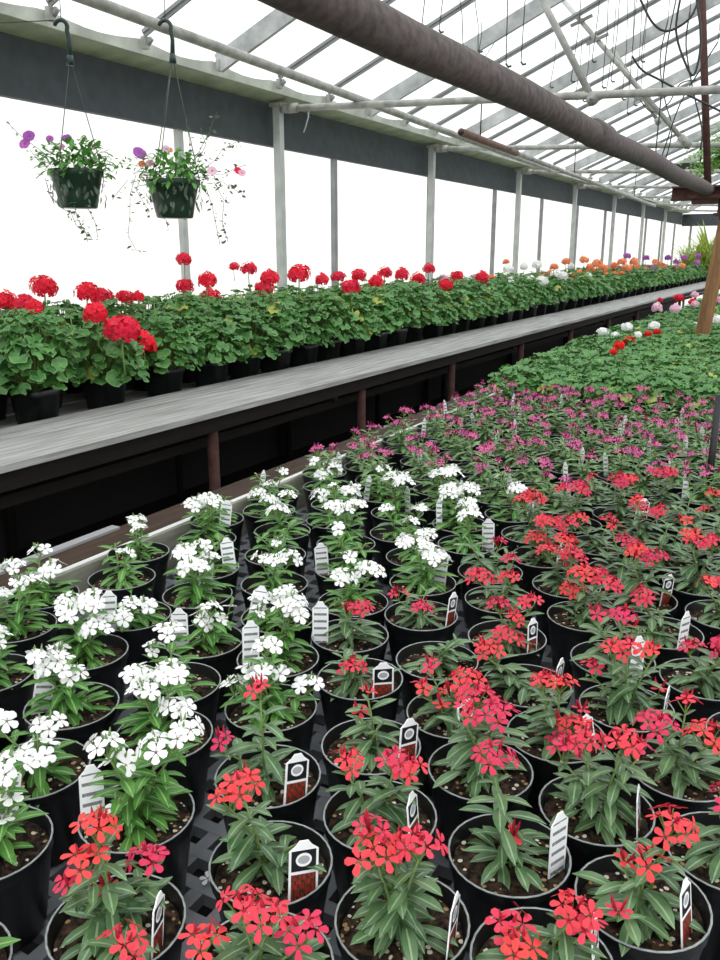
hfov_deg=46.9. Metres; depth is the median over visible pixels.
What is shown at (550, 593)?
pot
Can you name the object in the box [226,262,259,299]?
geranium
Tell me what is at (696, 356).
geranium
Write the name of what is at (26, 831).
potted vinca
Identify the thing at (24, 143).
flower
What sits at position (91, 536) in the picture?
pipe
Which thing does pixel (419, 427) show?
pot
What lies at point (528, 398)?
potted vinca
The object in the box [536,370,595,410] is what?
geranium
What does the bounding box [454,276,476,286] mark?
geranium
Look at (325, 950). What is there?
pot
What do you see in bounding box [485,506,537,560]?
pot
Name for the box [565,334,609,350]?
geranium
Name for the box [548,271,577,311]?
geranium
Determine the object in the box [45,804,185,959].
potted vinca
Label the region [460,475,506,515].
pot
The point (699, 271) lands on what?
geranium
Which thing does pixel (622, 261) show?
geranium
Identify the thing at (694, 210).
pipe
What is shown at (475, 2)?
hanging wire
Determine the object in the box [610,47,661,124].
brace
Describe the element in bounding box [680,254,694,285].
geranium
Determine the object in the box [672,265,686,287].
geranium
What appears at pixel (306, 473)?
pot
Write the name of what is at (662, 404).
potted vinca
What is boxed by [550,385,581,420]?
potted vinca
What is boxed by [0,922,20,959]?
potted vinca
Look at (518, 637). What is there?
potted vinca
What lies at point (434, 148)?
wall post
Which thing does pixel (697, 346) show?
geranium
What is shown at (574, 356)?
geranium
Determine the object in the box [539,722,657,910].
potted vinca
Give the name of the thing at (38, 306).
geranium
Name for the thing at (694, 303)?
geranium
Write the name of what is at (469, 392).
potted vinca
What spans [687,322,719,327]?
geranium
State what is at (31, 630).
pot
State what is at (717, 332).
geranium
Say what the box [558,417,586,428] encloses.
pot
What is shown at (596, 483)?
pot
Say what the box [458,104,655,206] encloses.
pipe
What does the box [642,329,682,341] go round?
geranium
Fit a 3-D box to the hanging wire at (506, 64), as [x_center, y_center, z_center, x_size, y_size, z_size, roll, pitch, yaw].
[0.769,-2.615,4.294,0.073,0.884,0.012,8,17,28]
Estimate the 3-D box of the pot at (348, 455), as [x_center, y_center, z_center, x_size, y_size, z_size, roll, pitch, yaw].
[0.021,-0.031,3.075,0.151,0.131,0.151,8,17,28]
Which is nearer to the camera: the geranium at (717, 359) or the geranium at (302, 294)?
the geranium at (717, 359)
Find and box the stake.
[705,394,719,489]
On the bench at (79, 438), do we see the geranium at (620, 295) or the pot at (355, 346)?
the geranium at (620, 295)
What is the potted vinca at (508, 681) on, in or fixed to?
on the bench at (165, 526)
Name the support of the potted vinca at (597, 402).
on the bench at (165, 526)
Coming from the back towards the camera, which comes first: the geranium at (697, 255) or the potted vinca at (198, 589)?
the geranium at (697, 255)
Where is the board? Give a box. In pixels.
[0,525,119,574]
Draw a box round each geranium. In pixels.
[0,289,20,317]
[0,293,40,385]
[0,298,78,407]
[0,308,82,424]
[0,317,25,420]
[28,275,79,322]
[44,299,93,393]
[57,301,149,409]
[64,281,134,366]
[83,290,149,384]
[90,287,129,314]
[122,298,205,396]
[124,290,176,390]
[124,295,166,315]
[134,296,182,327]
[151,279,217,382]
[162,252,191,312]
[170,291,223,315]
[181,270,247,386]
[190,294,247,374]
[200,287,221,300]
[207,295,286,379]
[225,261,279,368]
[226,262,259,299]
[235,290,278,305]
[243,280,276,296]
[245,268,309,373]
[258,285,309,305]
[272,291,312,318]
[274,284,303,294]
[279,264,335,367]
[296,289,327,323]
[301,272,360,361]
[303,285,325,294]
[313,271,361,310]
[315,282,342,294]
[327,279,383,356]
[341,268,379,318]
[355,274,404,351]
[360,280,403,325]
[373,280,412,301]
[375,283,424,347]
[377,266,391,284]
[393,266,409,285]
[396,282,442,343]
[404,280,426,288]
[409,271,425,285]
[417,287,458,339]
[421,262,435,333]
[425,276,437,285]
[429,279,474,335]
[433,273,450,282]
[449,271,469,288]
[451,280,486,332]
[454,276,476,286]
[458,277,480,290]
[463,283,499,330]
[474,270,494,286]
[475,286,511,326]
[486,276,510,287]
[486,364,552,405]
[491,263,526,324]
[495,259,511,278]
[495,272,509,276]
[504,276,534,321]
[505,274,523,283]
[515,352,575,403]
[518,262,535,287]
[518,276,548,318]
[525,357,578,402]
[529,260,542,275]
[529,276,557,315]
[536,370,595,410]
[537,270,548,274]
[543,345,592,357]
[544,263,568,314]
[546,270,560,276]
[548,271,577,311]
[560,262,575,271]
[561,258,570,271]
[563,272,588,309]
[563,352,600,367]
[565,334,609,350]
[565,357,616,406]
[569,272,596,307]
[575,358,622,406]
[576,340,614,351]
[579,255,588,272]
[579,367,641,413]
[581,270,603,306]
[585,259,612,304]
[585,263,594,274]
[588,344,629,367]
[596,327,613,342]
[597,264,616,302]
[597,332,633,343]
[600,340,645,367]
[604,270,626,301]
[607,324,637,334]
[608,336,646,349]
[610,262,618,271]
[610,271,634,299]
[614,331,657,355]
[614,359,650,409]
[617,258,626,269]
[618,322,643,339]
[619,264,638,297]
[620,321,645,329]
[621,364,671,411]
[623,253,630,263]
[626,346,668,366]
[629,257,645,296]
[630,324,649,331]
[630,368,700,416]
[632,267,652,294]
[635,331,672,346]
[639,266,658,293]
[639,297,670,328]
[639,321,669,337]
[640,302,662,319]
[642,255,649,267]
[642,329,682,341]
[642,352,690,368]
[649,344,684,354]
[650,269,664,292]
[651,266,668,291]
[652,259,658,266]
[654,311,680,319]
[654,316,677,323]
[656,265,673,289]
[659,360,707,406]
[660,337,691,343]
[661,345,701,364]
[662,268,678,289]
[663,265,682,287]
[664,255,670,268]
[664,327,693,335]
[665,303,685,322]
[666,318,686,327]
[668,339,710,350]
[670,294,684,311]
[670,308,696,317]
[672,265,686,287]
[672,324,695,333]
[673,367,719,421]
[675,327,703,340]
[675,350,717,365]
[677,317,695,322]
[678,263,691,286]
[678,377,719,421]
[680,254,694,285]
[681,298,695,309]
[681,314,697,320]
[682,335,712,341]
[683,291,700,308]
[686,266,698,284]
[686,344,718,355]
[687,301,699,311]
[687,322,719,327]
[688,362,719,367]
[689,264,701,283]
[691,260,703,282]
[691,336,719,348]
[695,253,706,282]
[698,348,719,359]
[702,330,719,337]
[704,354,719,364]
[705,364,719,372]
[706,342,719,349]
[710,315,719,332]
[716,296,719,305]
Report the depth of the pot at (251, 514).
2.37 m
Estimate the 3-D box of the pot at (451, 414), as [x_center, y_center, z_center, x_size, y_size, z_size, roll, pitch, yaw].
[0.448,-0.232,3.814,0.151,0.131,0.151,8,17,28]
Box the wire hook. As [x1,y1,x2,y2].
[303,111,308,132]
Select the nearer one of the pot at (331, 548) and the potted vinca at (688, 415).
the pot at (331, 548)
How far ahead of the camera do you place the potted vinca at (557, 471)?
2.84 m
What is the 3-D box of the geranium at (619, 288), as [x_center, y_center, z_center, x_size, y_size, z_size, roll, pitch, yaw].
[3.420,-2.638,11.303,0.398,0.421,0.404,-6,16,-20]
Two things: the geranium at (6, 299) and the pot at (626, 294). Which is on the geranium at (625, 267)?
the pot at (626, 294)
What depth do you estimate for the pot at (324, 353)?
4.98 m
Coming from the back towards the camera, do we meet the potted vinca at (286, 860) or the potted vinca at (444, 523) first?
the potted vinca at (444, 523)
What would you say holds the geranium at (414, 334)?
on the bench at (79, 438)
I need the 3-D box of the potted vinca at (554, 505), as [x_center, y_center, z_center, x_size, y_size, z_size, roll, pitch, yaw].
[0.575,0.087,2.440,0.155,0.238,0.152,-14,21,-41]
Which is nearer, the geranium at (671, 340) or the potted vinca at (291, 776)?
the potted vinca at (291, 776)
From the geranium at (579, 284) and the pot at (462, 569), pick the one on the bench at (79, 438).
the geranium at (579, 284)
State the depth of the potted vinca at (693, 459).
2.92 m
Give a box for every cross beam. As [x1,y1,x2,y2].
[670,185,719,204]
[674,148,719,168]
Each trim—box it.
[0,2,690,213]
[0,32,682,224]
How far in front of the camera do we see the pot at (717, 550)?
2.08 m
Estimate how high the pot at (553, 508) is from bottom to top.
0.131 m
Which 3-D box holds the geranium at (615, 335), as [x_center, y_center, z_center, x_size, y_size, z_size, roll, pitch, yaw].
[1.726,-0.831,5.615,0.370,0.341,0.377,-9,17,-29]
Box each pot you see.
[0,384,8,420]
[0,610,56,692]
[0,922,12,959]
[6,582,79,642]
[7,387,61,424]
[23,682,119,779]
[45,634,128,716]
[45,873,185,959]
[47,167,103,208]
[56,373,83,393]
[56,375,63,407]
[77,782,194,895]
[82,375,126,409]
[87,565,155,610]
[107,542,168,601]
[113,711,212,816]
[128,375,146,390]
[132,662,220,750]
[145,178,199,218]
[145,365,184,396]
[162,582,232,625]
[177,530,235,559]
[183,364,194,382]
[191,911,333,959]
[192,359,228,386]
[208,820,332,927]
[214,744,320,834]
[224,684,316,753]
[228,355,260,379]
[236,639,318,694]
[241,571,307,609]
[241,602,311,644]
[243,504,294,548]
[244,544,305,575]
[250,487,298,516]
[254,522,310,575]
[260,348,292,373]
[290,344,318,367]
[302,467,345,483]
[303,480,348,516]
[306,512,359,564]
[311,497,360,517]
[314,557,377,596]
[316,338,341,361]
[316,534,374,560]
[318,588,387,626]
[321,718,420,795]
[334,875,469,959]
[339,336,364,356]
[344,461,386,498]
[345,450,385,463]
[355,474,400,516]
[359,489,404,537]
[364,331,388,351]
[370,524,424,584]
[371,506,423,527]
[382,436,419,470]
[383,327,407,347]
[384,445,423,485]
[386,547,433,578]
[389,570,455,604]
[400,457,441,470]
[402,468,445,504]
[405,324,423,343]
[413,484,457,527]
[417,423,451,432]
[418,431,451,452]
[420,497,456,547]
[423,323,442,339]
[428,740,533,858]
[431,441,467,458]
[432,515,484,548]
[438,451,478,481]
[438,534,496,598]
[442,321,457,335]
[443,413,474,423]
[446,419,479,441]
[448,814,571,952]
[453,463,495,498]
[455,318,469,332]
[458,560,522,624]
[460,428,495,443]
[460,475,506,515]
[464,585,535,629]
[468,315,485,330]
[468,436,504,461]
[471,490,519,520]
[482,664,571,745]
[484,314,497,326]
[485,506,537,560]
[491,457,533,488]
[493,424,525,445]
[496,310,513,324]
[501,525,557,562]
[506,470,549,492]
[510,433,546,445]
[511,308,524,321]
[511,546,571,611]
[514,483,562,507]
[515,413,548,432]
[522,305,537,318]
[531,421,565,433]
[532,572,600,645]
[534,499,581,525]
[536,304,547,315]
[539,428,575,442]
[545,302,559,314]
[547,463,588,487]
[547,601,621,683]
[548,516,601,547]
[553,438,591,451]
[557,300,567,311]
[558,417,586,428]
[560,477,607,498]
[565,298,577,309]
[567,535,624,574]
[570,640,655,714]
[573,491,623,518]
[574,854,712,959]
[576,297,584,307]
[576,425,610,438]
[579,684,674,783]
[583,296,591,306]
[586,560,653,600]
[591,295,600,304]
[592,508,646,535]
[597,470,642,491]
[600,294,607,302]
[604,586,677,639]
[607,292,616,301]
[610,525,668,561]
[615,292,623,299]
[615,483,663,508]
[624,289,629,297]
[629,289,637,296]
[629,739,719,858]
[632,546,696,587]
[636,287,643,294]
[643,286,650,293]
[646,499,689,523]
[654,476,701,500]
[656,516,714,547]
[662,571,719,619]
[676,491,719,515]
[681,539,719,571]
[685,600,719,660]
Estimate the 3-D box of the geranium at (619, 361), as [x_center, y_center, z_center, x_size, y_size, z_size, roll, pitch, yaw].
[1.460,-0.493,4.457,0.325,0.297,0.330,1,15,2]
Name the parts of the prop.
cap plate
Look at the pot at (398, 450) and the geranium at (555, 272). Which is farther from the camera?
the geranium at (555, 272)
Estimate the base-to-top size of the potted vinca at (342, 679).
0.191 m
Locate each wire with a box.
[0,0,60,22]
[438,0,443,32]
[459,0,467,46]
[475,2,482,52]
[505,0,511,67]
[520,0,525,65]
[549,39,555,88]
[570,1,580,82]
[583,36,590,101]
[591,0,599,62]
[601,0,608,88]
[606,3,616,89]
[610,0,619,82]
[621,0,627,100]
[626,0,634,114]
[634,10,641,106]
[640,0,647,62]
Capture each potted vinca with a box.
[0,542,79,642]
[0,570,56,692]
[0,625,34,752]
[0,708,90,865]
[0,748,53,953]
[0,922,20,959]
[22,640,119,779]
[45,586,128,716]
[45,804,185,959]
[77,712,204,895]
[87,542,155,610]
[96,590,171,684]
[107,513,168,601]
[112,656,212,816]
[132,618,220,750]
[162,540,236,625]
[163,596,241,712]
[175,533,239,620]
[177,492,235,559]
[178,884,333,959]
[189,493,243,561]
[206,767,332,927]
[210,673,320,834]
[219,633,324,753]
[236,590,318,694]
[241,548,307,609]
[241,583,311,644]
[242,479,294,548]
[242,519,305,575]
[250,466,301,516]
[254,489,310,575]
[301,455,348,516]
[302,442,345,483]
[306,480,361,564]
[311,473,360,517]
[311,599,388,672]
[314,520,378,596]
[316,496,374,560]
[317,648,402,731]
[318,547,387,626]
[321,680,420,795]
[323,744,436,900]
[334,807,469,959]
[343,436,386,498]
[345,422,385,463]
[353,445,400,516]
[359,462,404,537]
[370,502,428,584]
[371,468,423,527]
[382,405,419,470]
[384,417,423,485]
[384,584,457,666]
[386,515,437,578]
[389,533,457,604]
[396,633,478,720]
[400,432,441,470]
[402,443,445,504]
[406,654,498,797]
[413,448,457,527]
[417,402,451,432]
[418,409,452,452]
[420,463,464,547]
[428,681,533,858]
[429,413,467,458]
[429,480,484,548]
[438,429,479,481]
[438,495,496,598]
[443,390,474,423]
[446,399,479,441]
[448,737,571,952]
[453,429,495,498]
[454,535,524,624]
[460,401,495,443]
[460,442,506,515]
[464,551,535,629]
[467,380,497,412]
[468,408,504,461]
[468,591,546,696]
[469,633,571,745]
[469,888,612,959]
[470,387,501,424]
[471,456,519,520]
[485,470,537,560]
[487,395,519,428]
[487,417,523,464]
[491,432,533,488]
[492,377,522,416]
[493,398,525,445]
[501,486,560,562]
[505,435,549,492]
[507,667,605,816]
[508,387,538,415]
[510,403,546,445]
[511,512,578,611]
[514,455,562,507]
[515,392,548,432]
[519,415,557,464]
[531,393,565,433]
[532,530,600,645]
[533,469,581,525]
[534,383,563,413]
[536,428,576,472]
[539,402,575,442]
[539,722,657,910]
[547,432,588,487]
[547,478,602,547]
[547,563,624,683]
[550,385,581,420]
[553,409,591,451]
[558,390,593,428]
[560,443,607,498]
[566,423,607,463]
[567,511,624,574]
[570,602,655,714]
[572,802,712,959]
[573,471,630,518]
[575,386,607,418]
[576,398,610,438]
[579,634,674,783]
[586,410,626,449]
[586,434,628,478]
[586,518,653,600]
[592,472,649,535]
[593,392,625,423]
[597,437,642,491]
[604,400,640,433]
[604,420,641,458]
[604,539,677,639]
[605,492,670,561]
[615,447,667,508]
[616,405,659,443]
[620,384,652,420]
[620,428,661,471]
[622,583,703,694]
[629,687,719,858]
[632,513,696,587]
[636,416,675,452]
[637,438,681,484]
[638,393,670,428]
[645,465,689,523]
[647,398,683,434]
[651,418,693,464]
[653,449,703,500]
[656,490,715,547]
[658,634,719,746]
[661,390,694,423]
[661,526,719,619]
[664,781,719,959]
[666,409,699,447]
[674,427,709,474]
[676,461,719,515]
[676,513,719,571]
[679,396,710,433]
[680,420,719,458]
[685,572,719,660]
[688,437,719,481]
[690,409,719,437]
[694,486,719,533]
[702,429,719,470]
[704,397,714,422]
[705,712,719,750]
[706,552,719,575]
[709,454,719,492]
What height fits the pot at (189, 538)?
0.131 m
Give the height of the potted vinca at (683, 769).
0.246 m
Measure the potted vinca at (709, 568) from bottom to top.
0.248 m
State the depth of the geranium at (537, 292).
8.21 m
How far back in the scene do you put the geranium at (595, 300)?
10.48 m
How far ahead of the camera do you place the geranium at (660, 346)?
5.20 m
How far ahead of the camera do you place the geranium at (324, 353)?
4.92 m
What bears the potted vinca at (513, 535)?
on the bench at (165, 526)
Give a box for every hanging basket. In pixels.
[6,18,116,240]
[112,18,246,252]
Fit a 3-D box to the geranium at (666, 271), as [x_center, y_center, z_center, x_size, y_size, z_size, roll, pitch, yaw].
[5.307,-3.553,14.604,0.415,0.452,0.416,-13,20,-41]
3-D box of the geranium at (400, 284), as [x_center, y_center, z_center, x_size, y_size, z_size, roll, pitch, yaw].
[0.274,-1.285,6.287,0.413,0.447,0.447,-8,17,-26]
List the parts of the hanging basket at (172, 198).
trailing stem, trailing stem, trailing stem, trailing stem, trailing stem, trailing stem, trailing stem, trailing stem, trailing stem, trailing stem, trailing stem, trailing stem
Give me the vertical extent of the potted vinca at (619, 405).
0.237 m
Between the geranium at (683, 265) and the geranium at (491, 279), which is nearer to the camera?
the geranium at (491, 279)
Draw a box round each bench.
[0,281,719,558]
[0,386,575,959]
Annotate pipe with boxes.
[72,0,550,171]
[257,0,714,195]
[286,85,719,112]
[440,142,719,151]
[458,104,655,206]
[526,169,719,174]
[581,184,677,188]
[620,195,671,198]
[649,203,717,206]
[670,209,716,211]
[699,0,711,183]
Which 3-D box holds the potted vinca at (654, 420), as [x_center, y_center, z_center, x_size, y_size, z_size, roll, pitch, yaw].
[1.159,-0.139,3.275,0.155,0.236,0.166,-5,16,-17]
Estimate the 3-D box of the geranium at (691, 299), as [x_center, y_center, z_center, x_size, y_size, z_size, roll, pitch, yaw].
[3.577,-1.791,9.063,0.367,0.382,0.373,0,15,-1]
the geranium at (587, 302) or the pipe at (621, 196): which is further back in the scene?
the pipe at (621, 196)
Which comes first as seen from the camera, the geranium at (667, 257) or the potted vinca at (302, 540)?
the potted vinca at (302, 540)
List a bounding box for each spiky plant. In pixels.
[668,233,714,265]
[671,222,707,271]
[672,244,708,264]
[674,231,714,279]
[674,244,712,281]
[701,246,711,264]
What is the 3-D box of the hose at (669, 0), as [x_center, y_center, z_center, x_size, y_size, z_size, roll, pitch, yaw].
[2.364,-3.119,6.370,0.141,1.316,0.048,-1,15,-4]
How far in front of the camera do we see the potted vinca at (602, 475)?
2.75 m
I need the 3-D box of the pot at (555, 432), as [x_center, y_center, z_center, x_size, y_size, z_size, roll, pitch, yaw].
[0.821,-0.138,3.468,0.151,0.131,0.151,8,17,28]
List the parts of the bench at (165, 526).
rail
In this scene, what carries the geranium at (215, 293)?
on the bench at (79, 438)
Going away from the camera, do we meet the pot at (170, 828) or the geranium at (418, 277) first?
the pot at (170, 828)
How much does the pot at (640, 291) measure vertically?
0.140 m
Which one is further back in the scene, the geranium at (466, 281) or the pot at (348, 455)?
the geranium at (466, 281)
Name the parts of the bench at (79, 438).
leg, leg, leg, leg, cross rail, leg, leg, leg, leg, leg, leg, leg, leg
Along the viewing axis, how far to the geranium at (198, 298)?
4.60 m
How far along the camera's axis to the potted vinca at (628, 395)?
3.82 m
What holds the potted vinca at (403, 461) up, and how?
on the bench at (165, 526)
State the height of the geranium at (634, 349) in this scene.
0.390 m
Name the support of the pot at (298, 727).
on the potted vinca at (300, 716)
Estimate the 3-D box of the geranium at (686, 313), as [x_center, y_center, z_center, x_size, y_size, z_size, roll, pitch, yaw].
[3.192,-1.528,8.185,0.327,0.336,0.343,1,15,5]
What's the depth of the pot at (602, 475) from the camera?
2.79 m
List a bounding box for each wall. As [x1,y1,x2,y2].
[0,97,680,554]
[677,214,719,307]
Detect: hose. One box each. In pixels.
[631,0,719,111]
[640,0,698,31]
[640,6,695,112]
[655,0,676,150]
[655,23,719,174]
[659,0,671,157]
[675,0,701,76]
[685,2,702,149]
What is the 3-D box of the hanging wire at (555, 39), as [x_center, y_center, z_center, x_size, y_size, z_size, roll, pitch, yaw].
[1.539,-3.319,6.622,0.035,0.361,0.012,8,17,28]
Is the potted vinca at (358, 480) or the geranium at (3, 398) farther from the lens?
the geranium at (3, 398)
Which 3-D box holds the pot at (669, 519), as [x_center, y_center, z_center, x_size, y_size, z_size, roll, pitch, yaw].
[0.889,0.183,2.289,0.151,0.131,0.151,8,17,28]
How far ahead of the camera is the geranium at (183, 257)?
4.80 m
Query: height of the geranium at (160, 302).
0.427 m
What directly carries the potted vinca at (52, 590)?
on the bench at (165, 526)
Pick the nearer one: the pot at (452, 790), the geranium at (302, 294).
the pot at (452, 790)
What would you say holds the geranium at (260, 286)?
on the bench at (79, 438)
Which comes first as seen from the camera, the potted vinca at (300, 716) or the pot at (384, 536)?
the potted vinca at (300, 716)
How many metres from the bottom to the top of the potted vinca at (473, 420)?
0.260 m
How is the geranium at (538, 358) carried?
on the bench at (165, 526)
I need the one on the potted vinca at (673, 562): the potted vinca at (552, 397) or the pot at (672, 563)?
the pot at (672, 563)
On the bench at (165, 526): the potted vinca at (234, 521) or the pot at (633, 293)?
the potted vinca at (234, 521)
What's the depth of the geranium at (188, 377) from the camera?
4.18 m
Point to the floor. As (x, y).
(120, 519)
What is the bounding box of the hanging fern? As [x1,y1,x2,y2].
[675,117,719,178]
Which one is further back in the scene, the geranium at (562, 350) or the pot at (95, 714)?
the geranium at (562, 350)
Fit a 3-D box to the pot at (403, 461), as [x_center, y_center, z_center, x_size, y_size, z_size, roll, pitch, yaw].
[0.218,-0.004,2.977,0.151,0.131,0.151,8,17,28]
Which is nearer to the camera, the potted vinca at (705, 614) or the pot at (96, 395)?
the potted vinca at (705, 614)
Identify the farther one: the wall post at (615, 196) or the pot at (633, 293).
the wall post at (615, 196)
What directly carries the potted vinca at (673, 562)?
on the bench at (165, 526)
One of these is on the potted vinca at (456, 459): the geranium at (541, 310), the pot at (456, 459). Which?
the pot at (456, 459)
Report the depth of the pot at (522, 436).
3.35 m
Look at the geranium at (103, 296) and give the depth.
4.20 m
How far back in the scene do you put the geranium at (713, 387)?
3.77 m
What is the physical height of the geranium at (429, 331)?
0.400 m
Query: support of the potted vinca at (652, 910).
on the bench at (165, 526)
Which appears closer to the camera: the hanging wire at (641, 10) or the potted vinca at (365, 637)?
the potted vinca at (365, 637)
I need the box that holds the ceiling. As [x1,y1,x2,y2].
[44,0,719,208]
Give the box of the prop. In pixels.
[695,199,719,334]
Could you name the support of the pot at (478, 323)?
on the geranium at (478, 323)
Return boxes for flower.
[19,138,30,148]
[22,130,34,140]
[46,135,53,141]
[133,147,145,157]
[146,159,153,166]
[162,145,169,151]
[207,166,216,174]
[238,170,245,175]
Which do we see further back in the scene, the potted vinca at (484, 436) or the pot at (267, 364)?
the pot at (267, 364)
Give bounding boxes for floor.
[0,378,495,954]
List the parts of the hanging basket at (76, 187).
trailing stem, trailing stem, trailing stem, trailing stem, trailing stem, trailing stem, trailing stem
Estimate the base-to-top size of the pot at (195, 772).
0.131 m
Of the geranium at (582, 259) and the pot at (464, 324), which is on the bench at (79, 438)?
the geranium at (582, 259)
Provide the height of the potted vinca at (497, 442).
0.263 m
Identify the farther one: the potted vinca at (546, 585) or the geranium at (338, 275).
the geranium at (338, 275)
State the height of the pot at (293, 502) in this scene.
0.131 m
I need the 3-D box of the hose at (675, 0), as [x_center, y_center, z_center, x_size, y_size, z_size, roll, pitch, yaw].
[2.084,-2.939,5.625,0.026,1.434,0.111,-2,15,-9]
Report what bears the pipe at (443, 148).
attached to the wall post at (434, 148)
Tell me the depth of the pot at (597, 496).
2.51 m
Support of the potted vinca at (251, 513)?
on the bench at (165, 526)
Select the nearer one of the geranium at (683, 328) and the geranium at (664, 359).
the geranium at (664, 359)
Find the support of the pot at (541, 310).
on the geranium at (541, 310)
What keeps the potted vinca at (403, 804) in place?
on the bench at (165, 526)
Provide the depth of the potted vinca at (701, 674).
1.43 m
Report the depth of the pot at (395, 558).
2.02 m
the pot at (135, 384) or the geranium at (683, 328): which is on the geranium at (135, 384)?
the pot at (135, 384)
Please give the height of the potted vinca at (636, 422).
0.234 m
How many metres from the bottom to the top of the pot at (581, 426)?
0.131 m
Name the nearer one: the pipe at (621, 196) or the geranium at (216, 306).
the geranium at (216, 306)
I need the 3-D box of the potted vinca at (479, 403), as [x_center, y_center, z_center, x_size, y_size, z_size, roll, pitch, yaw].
[0.598,-0.365,4.060,0.151,0.260,0.156,8,17,28]
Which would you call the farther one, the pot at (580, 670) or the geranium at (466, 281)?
the geranium at (466, 281)
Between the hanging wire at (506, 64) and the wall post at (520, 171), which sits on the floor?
the wall post at (520, 171)
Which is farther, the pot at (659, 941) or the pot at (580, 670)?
the pot at (580, 670)
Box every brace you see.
[538,0,599,106]
[561,0,691,149]
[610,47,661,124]
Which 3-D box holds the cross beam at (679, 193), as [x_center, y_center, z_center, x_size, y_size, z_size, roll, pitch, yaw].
[3.434,-1.966,5.621,2.530,0.130,0.180,8,17,28]
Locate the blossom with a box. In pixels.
[199,871,209,884]
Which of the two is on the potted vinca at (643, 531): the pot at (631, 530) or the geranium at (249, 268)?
the pot at (631, 530)
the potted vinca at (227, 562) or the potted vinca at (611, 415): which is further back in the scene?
the potted vinca at (611, 415)
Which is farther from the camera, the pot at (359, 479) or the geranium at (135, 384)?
the geranium at (135, 384)
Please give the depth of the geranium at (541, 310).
8.53 m
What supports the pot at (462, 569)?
on the potted vinca at (492, 565)
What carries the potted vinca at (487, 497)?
on the bench at (165, 526)
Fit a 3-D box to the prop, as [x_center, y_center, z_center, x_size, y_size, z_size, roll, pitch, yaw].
[2.663,-1.146,6.333,0.268,1.886,0.180,8,17,28]
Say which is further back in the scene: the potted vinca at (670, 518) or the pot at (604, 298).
the pot at (604, 298)
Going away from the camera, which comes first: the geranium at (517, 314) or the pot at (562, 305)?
the geranium at (517, 314)
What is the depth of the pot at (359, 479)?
2.69 m
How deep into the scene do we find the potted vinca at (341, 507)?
2.09 m
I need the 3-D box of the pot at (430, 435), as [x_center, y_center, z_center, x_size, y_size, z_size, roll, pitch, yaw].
[0.311,-0.123,3.415,0.151,0.131,0.151,8,17,28]
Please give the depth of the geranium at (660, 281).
13.72 m
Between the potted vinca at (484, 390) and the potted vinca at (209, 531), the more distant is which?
the potted vinca at (484, 390)
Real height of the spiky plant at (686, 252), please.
0.862 m
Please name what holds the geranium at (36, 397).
on the bench at (79, 438)
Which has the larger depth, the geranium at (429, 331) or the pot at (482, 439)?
the geranium at (429, 331)
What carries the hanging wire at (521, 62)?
hanging from the ceiling
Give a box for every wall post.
[269,102,290,455]
[423,144,441,403]
[507,168,526,365]
[563,184,581,348]
[603,194,619,327]
[632,202,648,321]
[655,208,669,314]
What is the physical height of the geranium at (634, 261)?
0.592 m
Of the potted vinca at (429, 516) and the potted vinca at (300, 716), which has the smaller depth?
the potted vinca at (300, 716)
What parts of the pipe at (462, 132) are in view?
hanger rod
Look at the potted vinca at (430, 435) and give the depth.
3.38 m
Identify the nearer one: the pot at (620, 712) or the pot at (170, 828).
the pot at (170, 828)
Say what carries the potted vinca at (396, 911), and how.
on the bench at (165, 526)
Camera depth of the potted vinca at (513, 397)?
3.93 m

